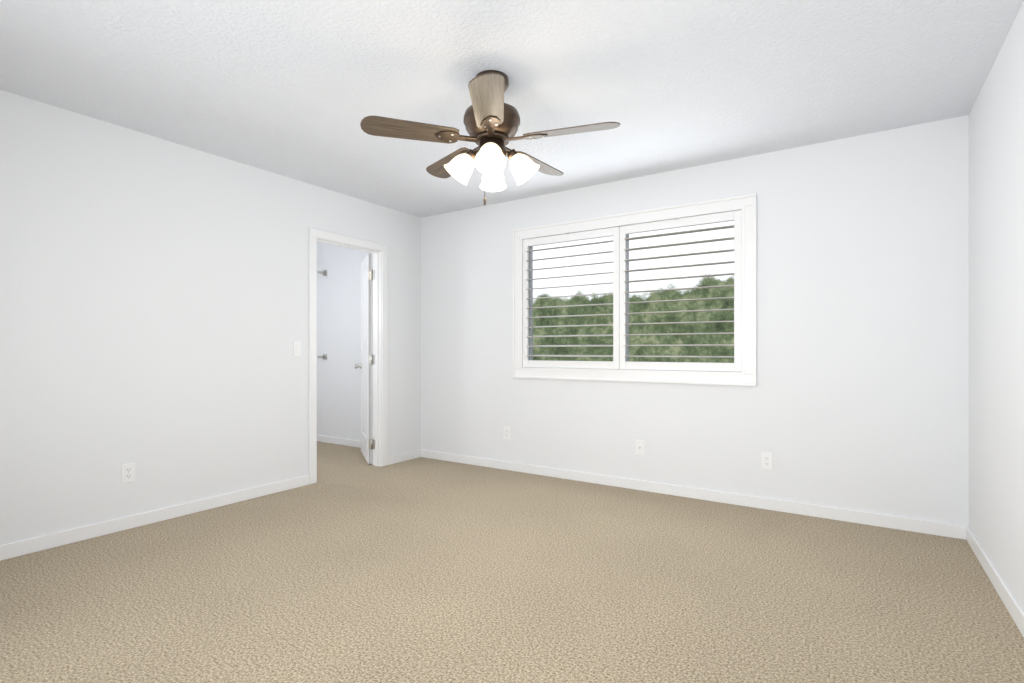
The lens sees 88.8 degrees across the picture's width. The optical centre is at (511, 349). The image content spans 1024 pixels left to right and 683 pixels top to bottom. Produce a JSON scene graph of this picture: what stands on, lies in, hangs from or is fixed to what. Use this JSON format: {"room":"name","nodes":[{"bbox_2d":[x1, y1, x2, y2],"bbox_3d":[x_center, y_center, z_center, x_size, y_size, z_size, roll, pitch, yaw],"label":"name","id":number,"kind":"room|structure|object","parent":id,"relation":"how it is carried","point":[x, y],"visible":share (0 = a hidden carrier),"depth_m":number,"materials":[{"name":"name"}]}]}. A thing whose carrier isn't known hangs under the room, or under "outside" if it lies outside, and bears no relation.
{"room":"empty bedroom","nodes":[
{"label":"empty bedroom","id":0,"kind":"room"},
{"bbox_2d":[0,90,419,544],"bbox_3d":[-2.199,-0.130,3.501,0.110,2.440,4.440,0,0,33],"label":"wall","id":1,"kind":"structure","parent":0,"point":[154,308],"depth_m":3.35,"materials":[{"name":"white paint"}]},
{"bbox_2d":[121,463,134,483],"bbox_3d":[-2.337,0.750,3.183,0.008,0.115,0.070,0,0,33],"label":"electrical outlet","id":2,"kind":"object","parent":1,"relation":"attached to","point":[127,473],"visible":1,"depth_m":3.18,"materials":[{"name":"white plastic"}]},
{"bbox_2d":[0,475,308,560],"bbox_3d":[-2.454,1.051,2.998,0.016,0.078,2.957,0,0,33],"label":"baseboard","id":3,"kind":"structure","parent":1,"relation":"attached to","point":[78,534],"depth_m":3.22,"materials":[{"name":"white wood"}]},
{"bbox_2d":[293,341,300,355],"bbox_3d":[-1.702,-0.010,4.146,0.012,0.115,0.070,0,0,33],"label":"light switch","id":4,"kind":"object","parent":1,"relation":"attached to","point":[296,348],"visible":1,"depth_m":4.14,"materials":[{"name":"white plastic"}]},
{"bbox_2d":[309,228,387,483],"bbox_3d":[-1.464,0.050,4.620,0.144,2.080,0.844,0,0,33],"label":"door frame","id":5,"kind":"structure","parent":1,"relation":"attached to","point":[379,354],"depth_m":4.89,"materials":[{"name":"white painted wood"},{"name":"brushed nickel"}]},
{"bbox_2d":[355,253,371,463],"bbox_3d":[-1.464,0.081,5.276,0.594,1.994,0.455,0,0,33],"label":"door leaf","id":6,"kind":"structure","parent":1,"relation":"in","point":[365,365],"depth_m":5.09,"materials":[{"name":"white wood"}]},
{"bbox_2d":[388,450,419,464],"bbox_3d":[-1.062,1.051,5.117,0.016,0.078,0.429,0,0,33],"label":"baseboard","id":7,"kind":"structure","parent":1,"relation":"attached to","point":[402,457],"depth_m":5.11,"materials":[{"name":"white wood"}]},
{"bbox_2d":[317,270,326,275],"bbox_3d":[-2.235,-0.910,6.133,0.070,0.070,0.100,0,0,33],"label":"shelf bracket","id":8,"kind":"object","parent":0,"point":[324,272],"visible":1,"depth_m":6.15,"materials":[{"name":"silver metal"}]},
{"bbox_2d":[317,354,326,359],"bbox_3d":[-2.235,0.080,6.133,0.070,0.070,0.100,0,0,33],"label":"shelf bracket","id":9,"kind":"object","parent":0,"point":[324,356],"visible":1,"depth_m":6.15,"materials":[{"name":"silver metal"}]},
{"bbox_2d":[317,435,360,447],"bbox_3d":[-1.844,1.051,5.926,1.960,0.078,0.016,0,0,33],"label":"baseboard","id":10,"kind":"structure","parent":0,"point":[321,438],"depth_m":6.01,"materials":[{"name":"white wood"}]},
{"bbox_2d":[0,441,1023,682],"bbox_3d":[-1.190,1.120,2.934,6.600,0.060,4.600,0,0,33],"label":"floor","id":11,"kind":"structure","parent":0,"point":[351,565],"depth_m":2.33,"materials":[{"name":"beige carpet"}]},
{"bbox_2d":[0,0,1023,217],"bbox_3d":[-1.190,-1.380,2.934,6.600,0.060,4.600,0,0,33],"label":"ceiling","id":12,"kind":"structure","parent":0,"point":[299,90],"depth_m":2.56,"materials":[{"name":"white paint"}]},
{"bbox_2d":[360,70,619,204],"bbox_3d":[-0.069,-1.032,2.633,1.204,0.636,1.167,0,0,33],"label":"fan","id":13,"kind":"object","parent":12,"relation":"hanging from","point":[491,119],"visible":1,"depth_m":2.50,"materials":[{"name":"brown wood"}]},
{"bbox_2d":[420,116,963,525],"bbox_3d":[0.032,-0.130,4.793,6.600,2.440,0.150,0,0,33],"label":"wall","id":14,"kind":"structure","parent":0,"point":[857,399],"depth_m":3.50,"materials":[{"name":"white paint"}]},
{"bbox_2d":[504,426,509,439],"bbox_3d":[-0.047,0.755,4.751,0.070,0.115,0.008,0,0,33],"label":"electrical outlet","id":15,"kind":"object","parent":14,"relation":"attached to","point":[506,432],"visible":1,"depth_m":4.75,"materials":[{"name":"white plastic"}]},
{"bbox_2d":[513,193,756,385],"bbox_3d":[0.887,-0.415,4.210,2.004,1.330,0.186,0,0,33],"label":"window shutters","id":16,"kind":"object","parent":14,"relation":"attached to","point":[740,211],"visible":1,"depth_m":4.06,"materials":[{"name":"white wood"}]},
{"bbox_2d":[636,440,643,454],"bbox_3d":[0.993,0.760,4.064,0.070,0.115,0.014,0,0,33],"label":"electrical outlet","id":17,"kind":"object","parent":14,"relation":"attached to","point":[639,447],"visible":1,"depth_m":4.06,"materials":[{"name":"white plastic"}]},
{"bbox_2d":[420,449,959,538],"bbox_3d":[0.836,1.051,4.168,4.230,0.078,0.013,0,0,33],"label":"baseboard","id":18,"kind":"structure","parent":14,"relation":"attached to","point":[861,517],"depth_m":3.71,"materials":[{"name":"white wood"}]},
{"bbox_2d":[761,452,772,469],"bbox_3d":[1.744,0.760,3.575,0.070,0.115,0.008,0,0,33],"label":"electrical outlet","id":19,"kind":"object","parent":14,"relation":"attached to","point":[767,461],"visible":1,"depth_m":3.57,"materials":[{"name":"white plastic"}]},
{"bbox_2d":[964,2,1023,611],"bbox_3d":[1.462,-0.130,1.096,0.150,2.440,4.440,0,0,33],"label":"wall","id":20,"kind":"structure","parent":0,"point":[994,125],"depth_m":2.39,"materials":[{"name":"white paint"}]},
{"bbox_2d":[960,525,1023,636],"bbox_3d":[1.437,1.051,1.209,0.016,0.078,4.300,0,0,33],"label":"baseboard","id":21,"kind":"structure","parent":20,"relation":"attached to","point":[1017,614],"depth_m":2.37,"materials":[{"name":"white wood"}]},
{"label":"outside","id":22,"kind":"structure","parent":0,"visible":0},
{"bbox_2d":[533,221,733,362],"bbox_3d":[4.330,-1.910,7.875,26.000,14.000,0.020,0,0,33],"label":"outdoor view","id":23,"kind":"object","parent":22,"point":[724,327],"depth_m":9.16,"materials":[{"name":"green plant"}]}
]}

